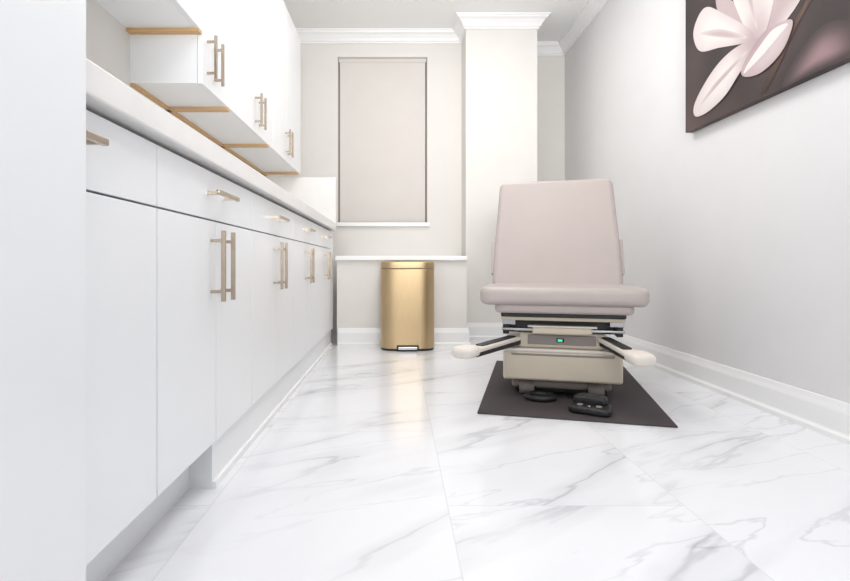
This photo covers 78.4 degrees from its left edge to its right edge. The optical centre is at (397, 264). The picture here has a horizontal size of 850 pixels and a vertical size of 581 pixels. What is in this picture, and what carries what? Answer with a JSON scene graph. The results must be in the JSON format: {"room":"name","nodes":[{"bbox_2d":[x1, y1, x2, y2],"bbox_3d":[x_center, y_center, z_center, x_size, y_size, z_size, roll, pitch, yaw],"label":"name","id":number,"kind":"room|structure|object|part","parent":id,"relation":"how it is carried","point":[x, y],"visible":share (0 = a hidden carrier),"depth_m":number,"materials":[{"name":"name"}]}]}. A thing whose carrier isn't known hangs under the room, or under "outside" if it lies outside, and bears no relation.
{"room":"medical exam room","nodes":[
{"label":"medical exam room","id":0,"kind":"room"},
{"bbox_2d":[86,0,283,176],"bbox_3d":[-1.070,-0.730,1.765,0.100,2.700,6.930,0,0,0],"label":"wall","id":1,"kind":"structure","parent":0,"point":[107,39],"depth_m":1.83,"materials":[{"name":"paint"}]},
{"bbox_2d":[95,0,300,175],"bbox_3d":[-0.863,-1.202,2.374,0.314,1.045,3.212,0,0,0],"label":"upper cabinet","id":2,"kind":"object","parent":1,"relation":"attached to","point":[229,70],"visible":0.99,"depth_m":2.40,"materials":[{"name":"white wood"}]},
{"bbox_3d":[-0.754,-1.306,1.805,0.019,0.834,0.346,0,0,0],"label":"door","id":3,"kind":"part","parent":2,"relation":"part of","materials":[{"name":"white wood"}]},
{"bbox_3d":[-0.754,-1.208,2.025,0.019,1.031,0.086,0,0,0],"label":"door","id":4,"kind":"part","parent":2,"relation":"part of","materials":[{"name":"white wood"}]},
{"bbox_3d":[-0.754,-1.208,2.235,0.019,1.031,0.326,0,0,0],"label":"door","id":5,"kind":"part","parent":2,"relation":"part of","materials":[{"name":"white wood"}]},
{"bbox_3d":[-0.754,-1.208,2.575,0.019,1.031,0.346,0,0,0],"label":"door","id":6,"kind":"part","parent":2,"relation":"part of","materials":[{"name":"white wood"}]},
{"bbox_3d":[-0.754,-1.208,2.925,0.019,1.031,0.346,0,0,0],"label":"door","id":7,"kind":"part","parent":2,"relation":"part of","materials":[{"name":"white wood"}]},
{"bbox_3d":[-0.754,-1.208,3.285,0.019,1.031,0.366,0,0,0],"label":"door","id":8,"kind":"part","parent":2,"relation":"part of","materials":[{"name":"white wood"}]},
{"bbox_3d":[-0.754,-1.208,3.725,0.019,1.031,0.506,0,0,0],"label":"door","id":9,"kind":"part","parent":2,"relation":"part of","materials":[{"name":"white wood"}]},
{"bbox_2d":[284,44,338,333],"bbox_3d":[-0.780,-0.730,4.945,0.480,2.700,0.570,0,0,0],"label":"wall","id":10,"kind":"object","parent":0,"point":[319,62],"visible":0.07,"depth_m":4.66,"materials":[{"name":"paint"}]},
{"bbox_2d":[338,227,426,255],"bbox_3d":[-0.139,0.120,4.945,0.802,1.000,0.570,0,0,0],"label":"wall","id":11,"kind":"structure","parent":0,"point":[352,241],"depth_m":4.66,"materials":[{"name":"paint"}]},
{"bbox_2d":[336,222,429,226],"bbox_3d":[-0.134,-0.362,4.725,0.832,0.035,0.190,0,0,0],"label":"sill","id":12,"kind":"structure","parent":11,"relation":"attached to","point":[338,224],"depth_m":4.63,"materials":[{"name":"paint"}]},
{"bbox_2d":[338,44,426,59],"bbox_3d":[-0.139,-1.972,4.945,0.802,0.215,0.570,0,0,0],"label":"wall","id":13,"kind":"structure","parent":0,"point":[345,51],"depth_m":4.66,"materials":[{"name":"paint"}]},
{"bbox_2d":[338,59,426,221],"bbox_3d":[-0.139,-1.123,4.728,0.802,1.485,0.065,0,0,0],"label":"roller shade","id":14,"kind":"object","parent":13,"relation":"attached to","point":[382,103],"visible":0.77,"depth_m":4.70,"materials":[{"name":"fabric"}]},
{"bbox_2d":[337,260,466,345],"bbox_3d":[0.030,0.292,4.330,1.000,0.655,0.660,0,0,0],"label":"wall","id":15,"kind":"structure","parent":0,"point":[358,281],"depth_m":4.00,"materials":[{"name":"paint"}]},
{"bbox_2d":[335,256,466,259],"bbox_3d":[0.025,-0.052,4.317,1.010,0.035,0.685,0,0,0],"label":"trim","id":16,"kind":"structure","parent":15,"relation":"on","point":[336,257],"depth_m":3.98,"materials":[{"name":"paint"}]},
{"bbox_2d":[338,323,506,345],"bbox_3d":[0.624,0.552,4.314,2.222,0.135,0.529,0,0,-30],"label":"baseboard","id":17,"kind":"structure","parent":15,"relation":"attached to","point":[346,336],"depth_m":3.98,"materials":[{"name":"paint"}]},
{"bbox_2d":[284,0,586,41],"bbox_3d":[0.280,-2.130,1.765,2.800,0.100,6.930,0,0,0],"label":"ceiling","id":18,"kind":"structure","parent":0,"point":[303,13],"depth_m":4.25,"materials":[{"name":"paint"}]},
{"bbox_2d":[426,44,461,255],"bbox_3d":[0.416,-0.730,4.945,0.308,2.700,0.570,0,0,0],"label":"wall","id":19,"kind":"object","parent":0,"point":[444,61],"visible":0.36,"depth_m":4.66,"materials":[{"name":"paint"}]},
{"bbox_2d":[103,334,849,580],"bbox_3d":[0.280,0.670,1.765,2.800,0.100,6.930,0,0,0],"label":"floor","id":20,"kind":"structure","parent":0,"point":[381,465],"depth_m":1.39,"materials":[{"name":"stone"}]},
{"bbox_2d":[0,0,85,580],"bbox_3d":[-0.738,-0.680,0.080,0.565,2.600,1.360,0,0,0],"label":"tall cabinet","id":21,"kind":"object","parent":20,"relation":"on","point":[43,42],"visible":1,"depth_m":0.67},
{"bbox_2d":[86,109,332,580],"bbox_3d":[-0.740,0.180,2.384,0.560,0.880,3.232,0,0,0],"label":"base cabinet","id":22,"kind":"object","parent":20,"relation":"on","point":[209,300],"visible":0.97,"depth_m":1.17,"materials":[{"name":"paint"}]},
{"bbox_3d":[-0.483,-0.195,0.822,0.034,0.009,0.009,0,0,0],"label":"drawer pull post","id":23,"kind":"part","parent":22,"relation":"part of","materials":[{"name":"beige metal"}]},
{"bbox_3d":[-0.509,-0.186,0.924,0.019,0.128,0.308,0,0,0],"label":"drawer","id":24,"kind":"part","parent":22,"relation":"part of","materials":[{"name":"white wood"}]},
{"bbox_3d":[-0.509,0.182,0.924,0.019,0.601,0.308,0,0,0],"label":"door","id":25,"kind":"part","parent":22,"relation":"part of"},
{"bbox_3d":[-0.509,0.182,1.255,0.019,0.601,0.346,0,0,0],"label":"door","id":26,"kind":"part","parent":22,"relation":"part of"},
{"bbox_3d":[-0.509,-0.186,1.430,0.019,0.128,0.696,0,0,0],"label":"drawer","id":27,"kind":"part","parent":22,"relation":"part of","materials":[{"name":"white wood"}]},
{"bbox_2d":[86,58,335,230],"bbox_3d":[-0.745,-0.465,2.383,0.550,0.410,3.234,0,0,0],"label":"countertop","id":28,"kind":"structure","parent":22,"relation":"on","point":[313,199],"depth_m":1.23,"materials":[{"name":"stone"}]},
{"bbox_3d":[-0.483,-0.190,1.369,0.034,0.009,0.009,0,0,0],"label":"drawer pull post","id":29,"kind":"part","parent":22,"relation":"part of","materials":[{"name":"beige metal"}]},
{"bbox_3d":[-0.483,-0.065,1.390,0.034,0.009,0.009,0,0,0],"label":"door pull post","id":30,"kind":"part","parent":22,"relation":"part of","materials":[{"name":"beige metal"}]},
{"bbox_3d":[-0.483,0.071,1.390,0.034,0.009,0.009,0,0,0],"label":"door pull post","id":31,"kind":"part","parent":22,"relation":"part of","materials":[{"name":"beige metal"}]},
{"bbox_3d":[-0.509,0.182,1.605,0.019,0.601,0.346,0,0,0],"label":"door","id":32,"kind":"part","parent":22,"relation":"part of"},
{"bbox_3d":[-0.509,0.182,1.955,0.019,0.601,0.346,0,0,0],"label":"door","id":33,"kind":"part","parent":22,"relation":"part of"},
{"bbox_3d":[-0.509,-0.186,2.130,0.019,0.128,0.696,0,0,0],"label":"drawer","id":34,"kind":"part","parent":22,"relation":"part of","materials":[{"name":"white wood"}]},
{"bbox_3d":[-0.509,0.182,2.305,0.019,0.601,0.346,0,0,0],"label":"door","id":35,"kind":"part","parent":22,"relation":"part of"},
{"bbox_3d":[-0.509,0.182,2.655,0.019,0.601,0.346,0,0,0],"label":"door","id":36,"kind":"part","parent":22,"relation":"part of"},
{"bbox_3d":[-0.509,-0.186,2.830,0.019,0.128,0.696,0,0,0],"label":"drawer","id":37,"kind":"part","parent":22,"relation":"part of","materials":[{"name":"white wood"}]},
{"bbox_3d":[-0.509,0.182,3.005,0.019,0.601,0.346,0,0,0],"label":"door","id":38,"kind":"part","parent":22,"relation":"part of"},
{"bbox_3d":[-0.509,0.182,3.355,0.019,0.601,0.346,0,0,0],"label":"door","id":39,"kind":"part","parent":22,"relation":"part of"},
{"bbox_3d":[-0.509,-0.186,3.530,0.019,0.128,0.696,0,0,0],"label":"drawer","id":40,"kind":"part","parent":22,"relation":"part of","materials":[{"name":"white wood"}]},
{"bbox_3d":[-0.509,0.182,3.705,0.019,0.601,0.346,0,0,0],"label":"door","id":41,"kind":"part","parent":22,"relation":"part of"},
{"bbox_2d":[381,262,433,350],"bbox_3d":[0.070,0.298,3.828,0.400,0.644,0.235,0,0,0],"label":"trash can","id":42,"kind":"object","parent":20,"relation":"on","point":[407,288],"visible":1,"depth_m":3.74,"materials":[{"name":"gold metal"}]},
{"bbox_3d":[0.070,0.002,3.841,0.400,0.052,0.207,0,0,0],"label":"lid","id":43,"kind":"part","parent":42,"relation":"part of","materials":[{"name":"gold metal"}]},
{"bbox_2d":[477,361,677,427],"bbox_3d":[0.850,0.617,2.661,0.760,0.006,1.220,0,0,14],"label":"floor mat","id":44,"kind":"object","parent":20,"relation":"on","point":[631,404],"visible":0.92,"depth_m":2.27,"materials":[{"name":"rubber"}]},
{"bbox_2d":[452,179,655,401],"bbox_3d":[0.756,0.059,2.600,0.811,1.109,1.224,0,0,15],"label":"chair","id":45,"kind":"object","parent":44,"relation":"on","point":[557,289],"visible":1,"depth_m":2.44,"materials":[{"name":"beige leather"}]},
{"bbox_2d":[452,344,479,358],"bbox_3d":[0.281,0.358,2.153,0.098,0.048,0.110,0,0,43],"label":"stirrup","id":46,"kind":"object","parent":45,"relation":"on","point":[465,351],"depth_m":2.12,"materials":[{"name":"beige plastic"}]},
{"bbox_2d":[476,336,519,351],"bbox_3d":[0.400,0.351,2.280,0.082,0.038,0.438,0,0,43],"label":"stirrup arm","id":47,"kind":"object","parent":45,"relation":"on","point":[506,342],"depth_m":2.31,"materials":[{"name":"beige plastic"}]},
{"bbox_3d":[0.455,0.369,2.339,0.036,0.039,0.399,0,0,43],"label":"stirrup arm","id":48,"kind":"part","parent":45,"relation":"part of","materials":[{"name":"black plastic"}]},
{"bbox_2d":[523,391,556,401],"bbox_3d":[0.650,0.601,2.380,0.148,0.026,0.131,0,0,0],"label":"foot pedal","id":49,"kind":"object","parent":45,"relation":"attached to","point":[537,396],"depth_m":2.35,"materials":[{"name":"black plastic"}]},
{"bbox_2d":[493,179,622,283],"bbox_3d":[0.904,-0.172,2.992,0.694,0.646,0.275,0,0,15],"label":"backrest cushion","id":50,"kind":"object","parent":45,"relation":"on","point":[562,231],"depth_m":2.94,"materials":[{"name":"beige leather"}]},
{"bbox_2d":[532,325,591,335],"bbox_3d":[0.779,0.299,2.501,0.260,0.034,0.325,0,0,15],"label":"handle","id":51,"kind":"object","parent":45,"relation":"on","point":[537,330],"depth_m":2.35,"materials":[{"name":"beige plastic"}]},
{"bbox_3d":[0.752,0.346,2.396,0.300,0.045,0.011,0,0,15],"label":"control panel","id":52,"kind":"part","parent":45,"relation":"part of","materials":[{"name":"beige plastic"}]},
{"bbox_3d":[0.859,0.564,2.808,0.450,0.040,0.770,0,0,15],"label":"plate","id":53,"kind":"part","parent":45,"relation":"part of","materials":[{"name":"beige plastic"}]},
{"bbox_3d":[0.826,0.467,2.682,0.524,0.135,0.650,0,0,15],"label":"step drawer","id":54,"kind":"part","parent":45,"relation":"part of","materials":[{"name":"beige plastic"}]},
{"bbox_3d":[0.833,0.299,2.706,0.536,0.014,0.700,0,0,15],"label":"frame rail","id":55,"kind":"part","parent":45,"relation":"part of","materials":[{"name":"metal"}]},
{"bbox_2d":[480,283,649,306],"bbox_3d":[0.802,0.140,2.601,0.722,0.082,0.680,0,0,15],"label":"seat cushion","id":56,"kind":"object","parent":45,"relation":"on","point":[497,294],"depth_m":2.29,"materials":[{"name":"beige leather"}]},
{"bbox_3d":[0.937,0.367,2.261,0.036,0.053,0.321,0,0,-4],"label":"stirrup arm","id":57,"kind":"part","parent":45,"relation":"part of","materials":[{"name":"black plastic"}]},
{"bbox_2d":[597,337,633,355],"bbox_3d":[0.943,0.354,2.180,0.082,0.054,0.359,0,0,-4],"label":"stirrup arm","id":58,"kind":"object","parent":45,"relation":"on","point":[605,345],"depth_m":2.24,"materials":[{"name":"beige plastic"}]},
{"bbox_2d":[624,350,655,366],"bbox_3d":[0.952,0.367,2.045,0.098,0.052,0.110,0,0,-4],"label":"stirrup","id":59,"kind":"object","parent":45,"relation":"on","point":[640,358],"depth_m":2.00,"materials":[{"name":"beige plastic"}]},
{"bbox_2d":[566,393,611,416],"bbox_3d":[0.829,0.584,2.258,0.177,0.060,0.328,0,0,16],"label":"foot pedal","id":60,"kind":"object","parent":44,"relation":"on","point":[591,404],"visible":1,"depth_m":2.16,"materials":[{"name":"black plastic"}]},
{"bbox_2d":[573,393,607,405],"bbox_3d":[0.823,0.574,2.219,0.138,0.040,0.082,0,0,29],"label":"hood","id":61,"kind":"object","parent":60,"relation":"attached to","point":[585,398],"depth_m":2.19,"materials":[{"name":"black plastic"}]},
{"bbox_2d":[462,29,536,322],"bbox_3d":[0.870,-0.730,4.800,0.600,2.700,0.860,0,0,0],"label":"column","id":62,"kind":"structure","parent":0,"point":[499,66],"depth_m":4.37,"materials":[{"name":"paint"}]},
{"bbox_2d":[537,56,564,180],"bbox_3d":[1.375,-0.730,5.080,0.410,2.700,0.300,0,0,0],"label":"alcove","id":63,"kind":"object","parent":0,"point":[550,69],"visible":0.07,"depth_m":4.93,"materials":[{"name":"paint"}]},
{"bbox_2d":[565,0,849,403],"bbox_3d":[1.630,-0.730,1.765,0.100,2.700,6.930,0,0,0],"label":"wall","id":64,"kind":"structure","parent":0,"point":[735,228],"depth_m":2.59,"materials":[{"name":"paint"}]},
{"bbox_2d":[296,0,608,55],"bbox_3d":[0.280,-2.030,1.665,2.600,0.100,6.530,0,0,0],"label":"crown molding","id":65,"kind":"structure","parent":64,"relation":"attached to","point":[463,21],"depth_m":4.58,"materials":[{"name":"paint"}]},
{"bbox_2d":[606,334,849,444],"bbox_3d":[1.566,0.552,1.665,0.028,0.135,6.530,0,0,0],"label":"baseboard","id":66,"kind":"structure","parent":64,"relation":"attached to","point":[827,416],"depth_m":2.25,"materials":[{"name":"paint"}]},
{"bbox_2d":[686,0,849,132],"bbox_3d":[1.556,-1.207,2.035,0.046,1.002,1.500,0,0,0],"label":"print","id":67,"kind":"object","parent":64,"relation":"attached to","point":[741,54],"visible":1,"depth_m":2.25,"materials":[{"name":"multicoloured fabric"}]}
]}

